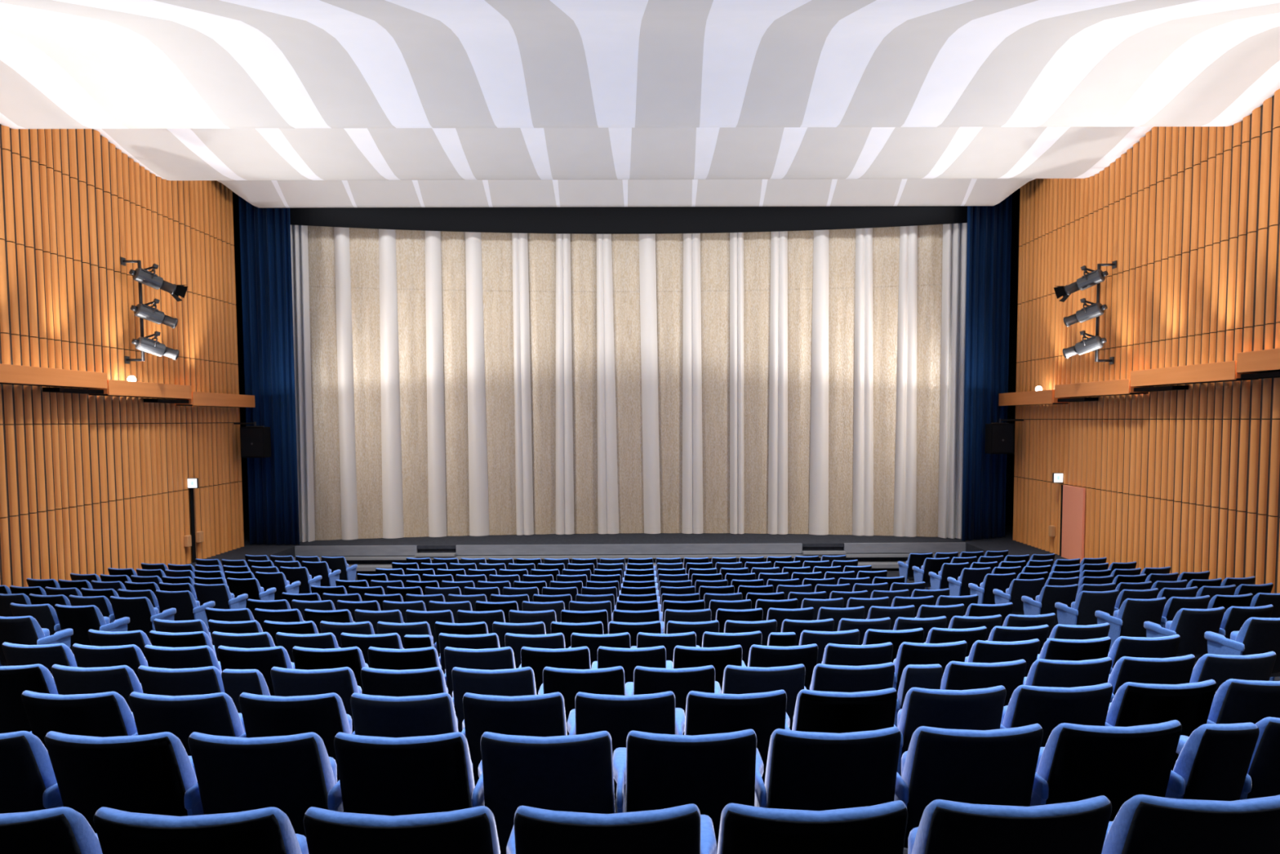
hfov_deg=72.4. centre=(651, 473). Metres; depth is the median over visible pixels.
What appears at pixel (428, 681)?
seat
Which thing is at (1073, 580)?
seat
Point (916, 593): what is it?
seat
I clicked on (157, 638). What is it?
seat
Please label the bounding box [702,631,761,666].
seat
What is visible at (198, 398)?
trough
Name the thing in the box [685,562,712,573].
seat
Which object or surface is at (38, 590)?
seat
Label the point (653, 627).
seat
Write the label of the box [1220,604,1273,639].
seat
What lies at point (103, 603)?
seat
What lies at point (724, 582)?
seat
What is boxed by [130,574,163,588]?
seat
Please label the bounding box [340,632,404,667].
seat
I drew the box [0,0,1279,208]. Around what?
ceiling
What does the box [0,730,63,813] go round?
seat
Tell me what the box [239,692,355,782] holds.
seat
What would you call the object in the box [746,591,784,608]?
seat
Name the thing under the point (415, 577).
seat
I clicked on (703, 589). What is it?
seat
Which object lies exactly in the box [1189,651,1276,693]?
seat
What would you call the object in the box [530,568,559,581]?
seat
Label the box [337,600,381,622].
seat
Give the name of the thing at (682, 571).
seat
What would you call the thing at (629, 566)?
seat
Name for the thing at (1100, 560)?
seat
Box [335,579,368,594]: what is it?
seat
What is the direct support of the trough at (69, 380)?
attached to the wall at (90, 484)
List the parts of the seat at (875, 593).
backrest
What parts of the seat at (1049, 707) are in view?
backrest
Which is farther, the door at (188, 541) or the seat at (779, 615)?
the door at (188, 541)
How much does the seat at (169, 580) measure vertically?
0.852 m
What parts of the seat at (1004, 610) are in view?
backrest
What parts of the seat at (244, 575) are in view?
backrest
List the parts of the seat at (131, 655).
backrest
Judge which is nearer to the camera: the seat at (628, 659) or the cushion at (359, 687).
the cushion at (359, 687)
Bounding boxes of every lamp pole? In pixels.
[120,257,145,364]
[1094,260,1116,364]
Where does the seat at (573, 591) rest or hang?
on the floor at (891, 572)
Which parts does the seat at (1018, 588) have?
armrest, backrest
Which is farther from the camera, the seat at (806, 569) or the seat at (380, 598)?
the seat at (806, 569)
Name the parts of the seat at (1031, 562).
backrest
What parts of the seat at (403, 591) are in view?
backrest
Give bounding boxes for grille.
[240,427,263,456]
[991,424,1013,453]
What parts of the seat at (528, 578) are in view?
backrest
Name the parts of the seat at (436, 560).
backrest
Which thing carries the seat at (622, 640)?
on the floor at (891, 572)
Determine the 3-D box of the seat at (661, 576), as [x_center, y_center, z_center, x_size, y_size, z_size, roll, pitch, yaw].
[0.387,2.068,14.624,0.578,0.852,0.522,0,4,-2]
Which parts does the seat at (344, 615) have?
backrest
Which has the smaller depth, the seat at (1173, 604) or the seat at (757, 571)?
the seat at (1173, 604)
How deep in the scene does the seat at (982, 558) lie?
17.03 m
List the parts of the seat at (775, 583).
backrest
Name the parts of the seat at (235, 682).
backrest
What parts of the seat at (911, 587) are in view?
backrest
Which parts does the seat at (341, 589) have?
backrest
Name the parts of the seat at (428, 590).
backrest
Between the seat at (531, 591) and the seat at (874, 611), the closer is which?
the seat at (874, 611)
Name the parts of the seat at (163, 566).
backrest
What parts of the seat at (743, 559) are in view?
backrest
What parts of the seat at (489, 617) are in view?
backrest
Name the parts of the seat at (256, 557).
backrest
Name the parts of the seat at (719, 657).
backrest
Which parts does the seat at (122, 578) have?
backrest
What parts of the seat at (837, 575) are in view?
backrest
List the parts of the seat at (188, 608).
backrest, armrest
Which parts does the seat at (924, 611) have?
backrest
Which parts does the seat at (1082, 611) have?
armrest, backrest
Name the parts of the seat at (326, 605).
backrest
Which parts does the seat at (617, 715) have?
backrest, armrest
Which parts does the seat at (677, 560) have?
backrest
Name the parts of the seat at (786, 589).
backrest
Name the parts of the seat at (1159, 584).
backrest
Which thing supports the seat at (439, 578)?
on the floor at (891, 572)
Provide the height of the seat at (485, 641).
0.852 m
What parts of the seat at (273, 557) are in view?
backrest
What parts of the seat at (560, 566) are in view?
backrest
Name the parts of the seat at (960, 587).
armrest, backrest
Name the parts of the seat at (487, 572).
backrest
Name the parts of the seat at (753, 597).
backrest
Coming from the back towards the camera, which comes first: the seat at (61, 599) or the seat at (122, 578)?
the seat at (122, 578)
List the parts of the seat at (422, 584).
backrest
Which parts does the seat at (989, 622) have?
backrest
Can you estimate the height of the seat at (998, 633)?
0.852 m
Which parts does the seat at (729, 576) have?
backrest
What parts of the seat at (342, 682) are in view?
backrest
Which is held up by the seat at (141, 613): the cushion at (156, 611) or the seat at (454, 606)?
the cushion at (156, 611)
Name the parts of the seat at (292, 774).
backrest, armrest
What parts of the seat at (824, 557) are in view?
backrest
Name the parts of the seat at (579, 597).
backrest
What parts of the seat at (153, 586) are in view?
backrest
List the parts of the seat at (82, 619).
backrest, armrest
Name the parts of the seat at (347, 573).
backrest, armrest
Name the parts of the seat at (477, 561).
backrest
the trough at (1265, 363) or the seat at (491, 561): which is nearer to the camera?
the trough at (1265, 363)
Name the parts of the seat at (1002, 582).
armrest, backrest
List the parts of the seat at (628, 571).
backrest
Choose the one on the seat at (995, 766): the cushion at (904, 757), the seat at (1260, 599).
the cushion at (904, 757)
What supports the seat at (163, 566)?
on the floor at (891, 572)
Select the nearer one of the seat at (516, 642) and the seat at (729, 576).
the seat at (516, 642)
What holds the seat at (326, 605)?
on the floor at (891, 572)
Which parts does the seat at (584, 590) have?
backrest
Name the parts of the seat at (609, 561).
backrest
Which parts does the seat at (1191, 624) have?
armrest, backrest, armrest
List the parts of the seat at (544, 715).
backrest, armrest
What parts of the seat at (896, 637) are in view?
backrest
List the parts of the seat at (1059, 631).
backrest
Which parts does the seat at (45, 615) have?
backrest, armrest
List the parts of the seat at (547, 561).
backrest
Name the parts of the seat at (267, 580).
backrest, armrest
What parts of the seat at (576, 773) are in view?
backrest, armrest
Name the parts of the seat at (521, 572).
backrest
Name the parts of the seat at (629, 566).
backrest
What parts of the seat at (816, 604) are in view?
backrest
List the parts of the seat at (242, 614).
backrest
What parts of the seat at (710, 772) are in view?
backrest, armrest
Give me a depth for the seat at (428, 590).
12.39 m
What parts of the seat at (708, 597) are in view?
backrest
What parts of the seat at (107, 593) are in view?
backrest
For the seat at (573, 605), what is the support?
on the floor at (891, 572)
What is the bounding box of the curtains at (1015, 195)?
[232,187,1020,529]
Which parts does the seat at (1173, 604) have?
backrest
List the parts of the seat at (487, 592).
backrest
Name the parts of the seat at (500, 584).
backrest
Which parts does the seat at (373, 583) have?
backrest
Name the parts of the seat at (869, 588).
backrest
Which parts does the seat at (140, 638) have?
backrest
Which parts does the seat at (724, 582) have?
backrest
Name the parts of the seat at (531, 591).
backrest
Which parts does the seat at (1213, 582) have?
backrest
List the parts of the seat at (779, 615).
backrest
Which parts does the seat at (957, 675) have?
backrest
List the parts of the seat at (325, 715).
backrest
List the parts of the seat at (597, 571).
backrest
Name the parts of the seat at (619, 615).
backrest, armrest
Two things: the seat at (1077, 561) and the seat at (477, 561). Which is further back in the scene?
the seat at (477, 561)
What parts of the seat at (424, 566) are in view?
backrest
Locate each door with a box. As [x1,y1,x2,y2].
[183,488,203,562]
[1048,484,1085,562]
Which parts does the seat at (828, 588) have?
backrest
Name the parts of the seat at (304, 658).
backrest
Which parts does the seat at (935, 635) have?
backrest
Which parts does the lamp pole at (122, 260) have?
wall plate, wall plate, wall arm, wall arm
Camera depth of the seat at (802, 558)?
17.54 m
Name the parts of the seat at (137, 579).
backrest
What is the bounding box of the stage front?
[294,542,965,555]
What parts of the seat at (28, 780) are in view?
backrest, armrest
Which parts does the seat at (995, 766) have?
backrest, armrest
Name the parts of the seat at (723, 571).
backrest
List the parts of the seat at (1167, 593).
backrest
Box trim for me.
[293,550,960,571]
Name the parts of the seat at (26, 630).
backrest, armrest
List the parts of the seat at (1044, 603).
armrest, backrest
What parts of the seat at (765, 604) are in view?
backrest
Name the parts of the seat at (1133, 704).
backrest, armrest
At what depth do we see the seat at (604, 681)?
5.31 m
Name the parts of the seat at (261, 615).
backrest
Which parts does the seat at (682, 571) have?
backrest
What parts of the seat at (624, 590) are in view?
backrest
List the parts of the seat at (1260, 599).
backrest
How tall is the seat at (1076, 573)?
0.852 m
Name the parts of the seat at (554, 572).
backrest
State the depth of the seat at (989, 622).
8.52 m
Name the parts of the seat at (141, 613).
backrest, armrest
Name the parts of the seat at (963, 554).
backrest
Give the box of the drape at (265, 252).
[238,195,299,544]
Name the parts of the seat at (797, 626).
backrest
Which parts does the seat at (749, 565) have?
backrest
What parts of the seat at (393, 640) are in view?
backrest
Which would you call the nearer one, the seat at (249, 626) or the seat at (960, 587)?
the seat at (249, 626)
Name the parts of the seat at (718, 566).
backrest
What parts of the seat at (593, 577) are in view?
backrest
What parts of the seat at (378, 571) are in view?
backrest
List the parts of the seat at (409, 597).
backrest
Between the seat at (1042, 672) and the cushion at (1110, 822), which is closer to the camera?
the cushion at (1110, 822)
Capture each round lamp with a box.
[127,375,136,381]
[1035,386,1042,391]
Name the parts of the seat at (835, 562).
backrest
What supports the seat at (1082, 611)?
on the floor at (891, 572)
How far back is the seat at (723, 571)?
15.41 m
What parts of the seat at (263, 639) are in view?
backrest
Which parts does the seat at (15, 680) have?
backrest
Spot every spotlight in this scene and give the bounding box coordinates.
[128,263,187,301]
[130,298,177,328]
[131,331,179,359]
[1053,265,1108,302]
[1062,330,1106,358]
[1063,297,1107,327]
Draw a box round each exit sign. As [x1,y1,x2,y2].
[187,478,199,488]
[1052,472,1062,482]
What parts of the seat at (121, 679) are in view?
backrest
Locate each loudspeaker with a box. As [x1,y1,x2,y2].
[233,422,271,457]
[984,418,1023,453]
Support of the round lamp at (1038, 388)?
on the trough at (1039, 397)
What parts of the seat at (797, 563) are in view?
backrest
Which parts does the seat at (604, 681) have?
backrest, armrest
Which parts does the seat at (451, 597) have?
backrest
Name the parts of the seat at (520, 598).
backrest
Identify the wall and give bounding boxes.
[0,124,244,587]
[1013,88,1279,593]
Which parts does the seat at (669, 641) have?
backrest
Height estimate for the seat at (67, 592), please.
0.852 m
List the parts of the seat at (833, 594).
backrest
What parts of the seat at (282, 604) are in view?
backrest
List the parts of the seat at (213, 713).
backrest, armrest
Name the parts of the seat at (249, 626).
backrest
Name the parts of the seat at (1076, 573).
backrest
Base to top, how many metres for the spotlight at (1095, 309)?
0.527 m
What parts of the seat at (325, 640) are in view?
backrest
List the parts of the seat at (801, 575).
backrest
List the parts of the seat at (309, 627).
backrest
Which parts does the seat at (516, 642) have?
backrest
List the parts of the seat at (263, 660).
backrest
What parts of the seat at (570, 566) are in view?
backrest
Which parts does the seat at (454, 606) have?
backrest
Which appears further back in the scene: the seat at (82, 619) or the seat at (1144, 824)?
the seat at (82, 619)
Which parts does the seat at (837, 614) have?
backrest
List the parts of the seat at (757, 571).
backrest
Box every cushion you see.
[41,627,49,636]
[103,616,110,624]
[153,607,159,614]
[188,755,196,777]
[238,712,245,732]
[295,833,308,853]
[328,755,337,783]
[346,713,352,733]
[357,685,361,693]
[897,708,902,727]
[901,751,907,777]
[907,826,918,853]
[1000,705,1008,724]
[1035,746,1044,772]
[1071,601,1075,608]
[1104,821,1112,839]
[1113,609,1119,617]
[1164,620,1172,629]
[1230,631,1239,640]
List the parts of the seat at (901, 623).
backrest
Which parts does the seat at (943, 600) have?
backrest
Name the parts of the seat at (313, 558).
backrest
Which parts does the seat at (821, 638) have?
backrest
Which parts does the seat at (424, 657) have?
backrest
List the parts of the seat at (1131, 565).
backrest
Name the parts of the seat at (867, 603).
backrest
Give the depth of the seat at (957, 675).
5.41 m
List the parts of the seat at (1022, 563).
backrest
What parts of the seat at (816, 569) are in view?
backrest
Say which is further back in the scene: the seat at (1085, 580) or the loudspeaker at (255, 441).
the loudspeaker at (255, 441)
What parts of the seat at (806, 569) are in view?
backrest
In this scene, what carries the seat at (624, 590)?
on the floor at (891, 572)
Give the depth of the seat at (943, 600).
10.58 m
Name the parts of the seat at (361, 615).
backrest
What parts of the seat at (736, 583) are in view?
backrest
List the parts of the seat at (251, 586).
backrest, armrest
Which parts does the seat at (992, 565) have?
backrest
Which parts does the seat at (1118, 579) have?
backrest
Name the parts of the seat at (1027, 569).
backrest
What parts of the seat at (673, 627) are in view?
backrest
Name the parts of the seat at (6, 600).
backrest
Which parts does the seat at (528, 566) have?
backrest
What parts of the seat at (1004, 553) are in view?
backrest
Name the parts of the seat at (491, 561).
backrest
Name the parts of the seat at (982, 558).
backrest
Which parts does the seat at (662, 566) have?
backrest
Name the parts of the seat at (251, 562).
backrest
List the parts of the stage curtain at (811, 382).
glitter panel, glitter panel, glitter panel, glitter panel, glitter panel, glitter panel, glitter panel, glitter panel, glitter panel, glitter panel, glitter panel, glitter panel, glitter panel, glitter panel, glitter panel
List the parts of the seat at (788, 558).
backrest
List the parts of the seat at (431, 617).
backrest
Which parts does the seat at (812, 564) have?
backrest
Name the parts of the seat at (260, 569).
backrest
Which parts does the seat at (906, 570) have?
armrest, backrest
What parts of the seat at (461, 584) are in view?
backrest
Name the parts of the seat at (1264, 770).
backrest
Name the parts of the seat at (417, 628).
backrest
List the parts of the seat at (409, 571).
backrest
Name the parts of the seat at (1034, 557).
backrest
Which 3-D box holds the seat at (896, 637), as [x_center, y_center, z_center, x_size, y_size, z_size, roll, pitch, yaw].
[2.103,1.736,7.676,0.578,0.852,0.522,0,4,-4]
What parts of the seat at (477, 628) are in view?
backrest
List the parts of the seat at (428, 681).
backrest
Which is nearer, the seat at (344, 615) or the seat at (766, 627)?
the seat at (766, 627)
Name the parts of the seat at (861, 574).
backrest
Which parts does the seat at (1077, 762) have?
backrest, armrest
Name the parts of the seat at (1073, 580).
backrest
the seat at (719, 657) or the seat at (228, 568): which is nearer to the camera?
the seat at (719, 657)
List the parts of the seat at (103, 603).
backrest, armrest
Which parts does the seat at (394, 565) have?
backrest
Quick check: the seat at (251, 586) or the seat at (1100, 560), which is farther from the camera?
the seat at (1100, 560)
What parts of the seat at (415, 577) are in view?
backrest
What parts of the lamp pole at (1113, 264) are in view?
wall arm, wall arm, wall plate, wall plate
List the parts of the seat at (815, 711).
backrest, armrest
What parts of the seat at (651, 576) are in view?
backrest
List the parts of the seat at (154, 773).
backrest, armrest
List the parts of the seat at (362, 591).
backrest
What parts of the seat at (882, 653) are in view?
backrest, armrest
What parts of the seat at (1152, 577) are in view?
backrest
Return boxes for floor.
[150,568,1279,853]
[189,525,1079,569]
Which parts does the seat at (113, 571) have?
backrest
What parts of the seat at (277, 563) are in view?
backrest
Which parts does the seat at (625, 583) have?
backrest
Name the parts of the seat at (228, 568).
backrest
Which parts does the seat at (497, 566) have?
backrest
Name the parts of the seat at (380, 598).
backrest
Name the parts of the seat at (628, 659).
backrest, armrest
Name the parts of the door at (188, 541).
handle, handle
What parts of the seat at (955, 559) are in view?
backrest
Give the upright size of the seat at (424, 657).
0.852 m
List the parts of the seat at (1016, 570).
backrest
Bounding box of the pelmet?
[289,205,967,234]
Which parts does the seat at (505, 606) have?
backrest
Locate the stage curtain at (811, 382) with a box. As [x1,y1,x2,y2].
[290,222,967,542]
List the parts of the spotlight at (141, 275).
barn door, barn door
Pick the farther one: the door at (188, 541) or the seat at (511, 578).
the door at (188, 541)
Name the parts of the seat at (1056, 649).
backrest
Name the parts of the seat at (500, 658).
backrest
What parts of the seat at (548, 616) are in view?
backrest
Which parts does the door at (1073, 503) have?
handle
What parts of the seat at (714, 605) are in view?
backrest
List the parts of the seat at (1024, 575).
backrest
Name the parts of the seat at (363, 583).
backrest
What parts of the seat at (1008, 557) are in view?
backrest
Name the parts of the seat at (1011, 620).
backrest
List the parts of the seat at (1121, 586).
backrest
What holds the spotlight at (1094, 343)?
attached to the lamp pole at (1113, 264)
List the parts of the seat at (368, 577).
backrest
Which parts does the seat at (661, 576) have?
backrest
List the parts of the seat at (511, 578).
backrest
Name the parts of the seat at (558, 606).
backrest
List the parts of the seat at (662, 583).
backrest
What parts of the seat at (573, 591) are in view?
backrest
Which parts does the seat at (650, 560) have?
backrest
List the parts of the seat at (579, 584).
backrest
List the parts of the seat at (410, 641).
backrest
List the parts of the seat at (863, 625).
backrest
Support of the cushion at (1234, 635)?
on the seat at (1257, 635)
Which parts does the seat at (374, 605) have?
backrest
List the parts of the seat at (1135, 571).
backrest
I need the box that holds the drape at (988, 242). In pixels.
[961,193,1012,540]
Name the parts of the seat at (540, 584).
backrest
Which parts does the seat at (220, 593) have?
backrest, armrest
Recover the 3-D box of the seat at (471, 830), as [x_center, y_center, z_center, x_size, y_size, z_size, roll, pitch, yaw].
[-0.646,1.299,2.535,0.578,0.852,0.522,0,4,0]
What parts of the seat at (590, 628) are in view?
backrest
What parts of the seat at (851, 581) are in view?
backrest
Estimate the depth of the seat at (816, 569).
15.54 m
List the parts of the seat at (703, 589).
backrest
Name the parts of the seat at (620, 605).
backrest, armrest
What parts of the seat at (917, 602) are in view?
backrest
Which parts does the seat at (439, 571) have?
backrest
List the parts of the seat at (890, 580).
backrest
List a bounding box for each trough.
[0,363,107,394]
[88,379,191,403]
[176,391,255,407]
[998,389,1068,405]
[1054,378,1148,401]
[1129,360,1258,391]
[1236,347,1279,378]
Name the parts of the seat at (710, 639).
backrest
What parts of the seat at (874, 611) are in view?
backrest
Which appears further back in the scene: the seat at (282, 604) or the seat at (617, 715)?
the seat at (282, 604)
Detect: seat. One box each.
[0,585,11,594]
[0,593,31,616]
[0,615,73,666]
[0,663,58,733]
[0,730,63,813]
[0,806,102,853]
[1,641,77,675]
[9,585,46,597]
[9,602,61,635]
[21,690,137,749]
[26,577,60,590]
[28,593,71,609]
[44,586,82,599]
[44,730,204,832]
[51,663,142,711]
[54,604,129,653]
[57,578,93,592]
[68,595,115,622]
[70,573,101,584]
[71,643,148,682]
[80,587,119,603]
[87,629,151,660]
[90,580,125,595]
[93,806,308,853]
[99,573,132,586]
[107,567,137,579]
[109,595,176,641]
[117,588,160,613]
[124,581,159,597]
[128,691,246,755]
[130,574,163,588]
[136,568,165,582]
[137,665,225,695]
[141,562,168,576]
[143,644,222,672]
[149,630,216,655]
[153,618,213,644]
[155,589,215,627]
[159,582,197,600]
[161,575,195,591]
[164,568,195,583]
[167,563,195,575]
[187,732,343,835]
[194,569,226,582]
[194,576,228,587]
[194,582,248,608]
[195,558,223,571]
[195,564,225,577]
[204,607,256,631]
[208,619,262,644]
[211,631,276,661]
[217,645,295,695]
[221,559,248,565]
[221,668,270,713]
[222,564,250,578]
[224,570,254,586]
[226,577,275,608]
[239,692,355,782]
[244,554,269,566]
[247,560,274,572]
[247,599,290,619]
[251,565,279,577]
[253,608,305,631]
[255,571,300,599]
[263,620,318,646]
[270,555,294,566]
[270,666,361,732]
[274,560,301,572]
[275,631,341,662]
[280,566,321,593]
[281,592,321,608]
[291,599,335,620]
[292,645,368,693]
[295,555,320,567]
[302,560,341,586]
[303,608,355,633]
[303,805,515,853]
[311,585,347,600]
[320,555,357,580]
[320,620,374,648]
[322,592,362,609]
[333,731,484,815]
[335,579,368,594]
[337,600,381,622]
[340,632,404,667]
[348,586,385,600]
[350,692,465,737]
[354,608,404,634]
[356,573,388,586]
[360,666,454,706]
[364,593,403,610]
[367,646,447,687]
[370,579,404,594]
[375,568,404,581]
[377,621,436,649]
[382,600,426,622]
[386,586,422,601]
[389,573,420,586]
[391,562,418,574]
[403,634,440,664]
[405,568,435,581]
[405,580,439,595]
[405,593,444,611]
[405,609,454,644]
[406,557,431,568]
[420,562,448,574]
[422,573,453,587]
[425,586,461,601]
[428,600,472,622]
[433,557,458,569]
[434,621,488,657]
[436,568,466,581]
[438,632,500,674]
[441,580,475,595]
[444,646,521,697]
[448,594,487,611]
[449,563,476,574]
[451,666,543,732]
[455,573,486,587]
[457,609,505,633]
[460,557,486,569]
[462,692,575,786]
[463,586,500,601]
[467,568,497,581]
[475,600,518,622]
[477,580,511,595]
[478,563,506,574]
[480,730,626,853]
[488,558,514,569]
[488,574,519,587]
[490,594,529,610]
[492,621,546,647]
[499,568,528,581]
[502,586,538,601]
[504,632,571,668]
[507,563,535,574]
[508,609,556,634]
[513,580,546,594]
[513,803,716,853]
[515,558,541,569]
[520,646,597,694]
[522,574,553,586]
[522,600,564,622]
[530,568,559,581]
[533,594,572,610]
[537,563,564,574]
[542,586,577,600]
[542,666,633,735]
[543,558,569,568]
[550,580,582,594]
[551,621,608,648]
[556,574,586,586]
[560,609,610,634]
[562,568,591,581]
[567,563,594,574]
[568,600,613,623]
[570,631,636,666]
[572,558,597,568]
[574,690,684,798]
[575,593,616,621]
[581,586,618,604]
[586,580,620,597]
[590,573,622,590]
[594,568,624,583]
[596,563,625,577]
[597,645,672,683]
[600,557,626,571]
[608,620,661,646]
[613,608,664,633]
[616,600,662,621]
[618,593,661,611]
[620,586,659,604]
[622,580,658,595]
[624,573,657,589]
[625,568,657,582]
[625,728,766,853]
[626,562,656,577]
[627,557,655,570]
[633,665,721,734]
[636,631,700,663]
[655,557,680,577]
[656,562,683,577]
[657,568,685,582]
[657,573,688,590]
[658,579,691,595]
[659,586,695,604]
[661,592,699,612]
[662,600,705,622]
[663,608,711,633]
[666,620,719,647]
[672,644,746,691]
[683,557,708,568]
[684,689,790,784]
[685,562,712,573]
[688,568,717,580]
[691,573,722,586]
[694,579,728,593]
[698,585,734,599]
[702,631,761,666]
[703,592,742,608]
[709,599,751,620]
[711,556,736,568]
[715,561,742,573]
[715,608,763,632]
[716,800,907,853]
[720,567,748,580]
[721,663,806,729]
[724,573,755,586]
[724,619,777,645]
[730,578,764,593]
[737,584,773,599]
[738,556,764,568]
[744,561,771,573]
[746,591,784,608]
[747,643,817,689]
[751,566,779,579]
[755,598,798,620]
[758,572,789,585]
[764,726,908,810]
[766,555,791,567]
[766,578,799,592]
[766,607,813,632]
[767,631,796,646]
[773,560,800,573]
[776,584,812,599]
[780,617,834,645]
[782,566,810,579]
[787,591,826,608]
[791,571,822,585]
[791,687,903,774]
[793,555,818,567]
[799,629,859,663]
[800,597,844,620]
[802,560,829,572]
[802,577,835,592]
[809,662,899,726]
[813,565,841,578]
[814,583,850,599]
[817,605,865,631]
[820,555,845,566]
[821,642,897,689]
[823,570,854,584]
[829,590,868,608]
[831,560,857,572]
[837,577,870,591]
[837,617,890,644]
[843,564,871,577]
[846,596,889,619]
[852,582,888,598]
[856,569,887,583]
[862,627,924,662]
[866,604,915,630]
[870,589,909,606]
[871,576,905,591]
[889,581,925,596]
[891,595,933,617]
[893,615,946,643]
[893,640,967,693]
[897,552,933,589]
[897,663,942,709]
[897,684,1006,776]
[901,723,1048,848]
[907,795,1111,853]
[911,588,949,605]
[912,556,950,586]
[915,603,964,628]
[924,626,986,657]
[928,562,968,589]
[933,551,958,563]
[935,594,978,615]
[940,658,1026,706]
[946,567,991,595]
[947,614,1001,640]
[950,555,977,568]
[959,551,983,562]
[963,602,1013,626]
[964,638,1039,676]
[968,573,1015,604]
[969,561,997,573]
[977,555,1003,567]
[984,550,1008,560]
[986,624,1048,653]
[991,565,1021,578]
[992,577,1044,614]
[998,560,1026,572]
[1000,682,1112,746]
[1002,613,1056,638]
[1004,554,1029,565]
[1016,571,1048,586]
[1021,564,1051,578]
[1021,583,1078,626]
[1022,657,1114,702]
[1026,559,1053,573]
[1029,553,1055,566]
[1035,720,1185,821]
[1036,636,1112,674]
[1044,576,1079,593]
[1047,622,1110,651]
[1048,564,1079,575]
[1048,570,1079,585]
[1051,558,1079,568]
[1054,589,1119,625]
[1075,582,1115,599]
[1077,575,1113,591]
[1078,568,1111,583]
[1079,556,1106,570]
[1079,562,1108,576]
[1094,596,1167,648]
[1101,794,1279,853]
[1105,679,1217,770]
[1107,561,1136,574]
[1107,634,1180,668]
[1107,653,1195,695]
[1110,567,1141,582]
[1112,573,1146,590]
[1114,587,1158,608]
[1115,581,1151,598]
[1140,566,1170,579]
[1143,606,1225,662]
[1144,572,1178,586]
[1151,579,1187,594]
[1156,586,1198,604]
[1161,595,1210,626]
[1173,722,1259,800]
[1177,570,1209,584]
[1186,577,1222,592]
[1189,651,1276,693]
[1195,584,1235,599]
[1204,617,1279,680]
[1207,592,1253,612]
[1208,678,1279,724]
[1220,576,1255,588]
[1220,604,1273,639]
[1234,582,1273,598]
[1246,716,1279,799]
[1249,592,1279,617]
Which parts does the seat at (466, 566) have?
backrest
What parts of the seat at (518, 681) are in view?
backrest, armrest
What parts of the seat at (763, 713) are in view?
backrest, armrest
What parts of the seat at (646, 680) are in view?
backrest, armrest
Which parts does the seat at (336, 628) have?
backrest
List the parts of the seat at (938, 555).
backrest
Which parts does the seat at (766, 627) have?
backrest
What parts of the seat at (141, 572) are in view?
backrest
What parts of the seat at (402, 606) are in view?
backrest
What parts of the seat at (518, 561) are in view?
backrest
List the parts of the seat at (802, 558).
backrest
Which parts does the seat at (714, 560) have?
backrest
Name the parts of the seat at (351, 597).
backrest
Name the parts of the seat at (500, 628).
backrest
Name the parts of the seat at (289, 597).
backrest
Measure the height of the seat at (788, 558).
0.852 m
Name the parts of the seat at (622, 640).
backrest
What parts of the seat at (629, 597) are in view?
backrest, armrest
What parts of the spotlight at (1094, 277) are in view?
barn door, barn door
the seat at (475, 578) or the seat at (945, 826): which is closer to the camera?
the seat at (945, 826)
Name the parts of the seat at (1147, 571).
backrest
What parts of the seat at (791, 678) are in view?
backrest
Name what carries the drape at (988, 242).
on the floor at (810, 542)
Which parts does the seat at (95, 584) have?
backrest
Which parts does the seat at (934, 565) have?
armrest, backrest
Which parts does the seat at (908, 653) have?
backrest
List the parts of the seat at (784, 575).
backrest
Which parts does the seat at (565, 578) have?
backrest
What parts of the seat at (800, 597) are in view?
backrest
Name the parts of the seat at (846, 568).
backrest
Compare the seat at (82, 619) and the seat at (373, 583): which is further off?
the seat at (373, 583)
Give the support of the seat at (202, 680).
on the floor at (891, 572)
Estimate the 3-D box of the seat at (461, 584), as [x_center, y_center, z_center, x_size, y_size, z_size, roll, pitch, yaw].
[-2.944,2.062,13.655,0.578,0.852,0.522,0,4,3]
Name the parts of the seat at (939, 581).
armrest, backrest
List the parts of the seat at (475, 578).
backrest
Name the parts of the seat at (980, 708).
backrest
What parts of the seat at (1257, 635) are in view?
armrest, backrest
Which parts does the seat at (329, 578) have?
backrest, armrest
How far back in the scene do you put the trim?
20.91 m
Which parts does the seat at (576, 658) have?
backrest, armrest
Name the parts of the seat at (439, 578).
backrest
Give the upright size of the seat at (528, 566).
0.852 m
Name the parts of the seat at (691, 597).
backrest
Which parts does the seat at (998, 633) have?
backrest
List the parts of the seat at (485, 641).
backrest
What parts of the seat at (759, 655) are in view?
backrest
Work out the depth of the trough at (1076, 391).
17.00 m
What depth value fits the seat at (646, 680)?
5.32 m
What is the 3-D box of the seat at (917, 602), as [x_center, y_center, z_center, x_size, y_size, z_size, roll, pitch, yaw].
[3.195,1.895,10.786,0.578,0.852,0.522,-1,4,-6]
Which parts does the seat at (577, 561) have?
backrest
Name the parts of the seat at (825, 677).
backrest, armrest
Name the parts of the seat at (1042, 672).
backrest, armrest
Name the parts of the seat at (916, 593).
backrest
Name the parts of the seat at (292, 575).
backrest, armrest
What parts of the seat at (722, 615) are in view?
backrest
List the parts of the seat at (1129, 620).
armrest, backrest, armrest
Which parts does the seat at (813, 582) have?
backrest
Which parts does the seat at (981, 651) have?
backrest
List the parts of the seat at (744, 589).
backrest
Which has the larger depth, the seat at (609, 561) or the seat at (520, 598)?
the seat at (609, 561)
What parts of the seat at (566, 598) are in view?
backrest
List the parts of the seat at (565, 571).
backrest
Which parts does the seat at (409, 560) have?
backrest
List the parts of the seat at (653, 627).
backrest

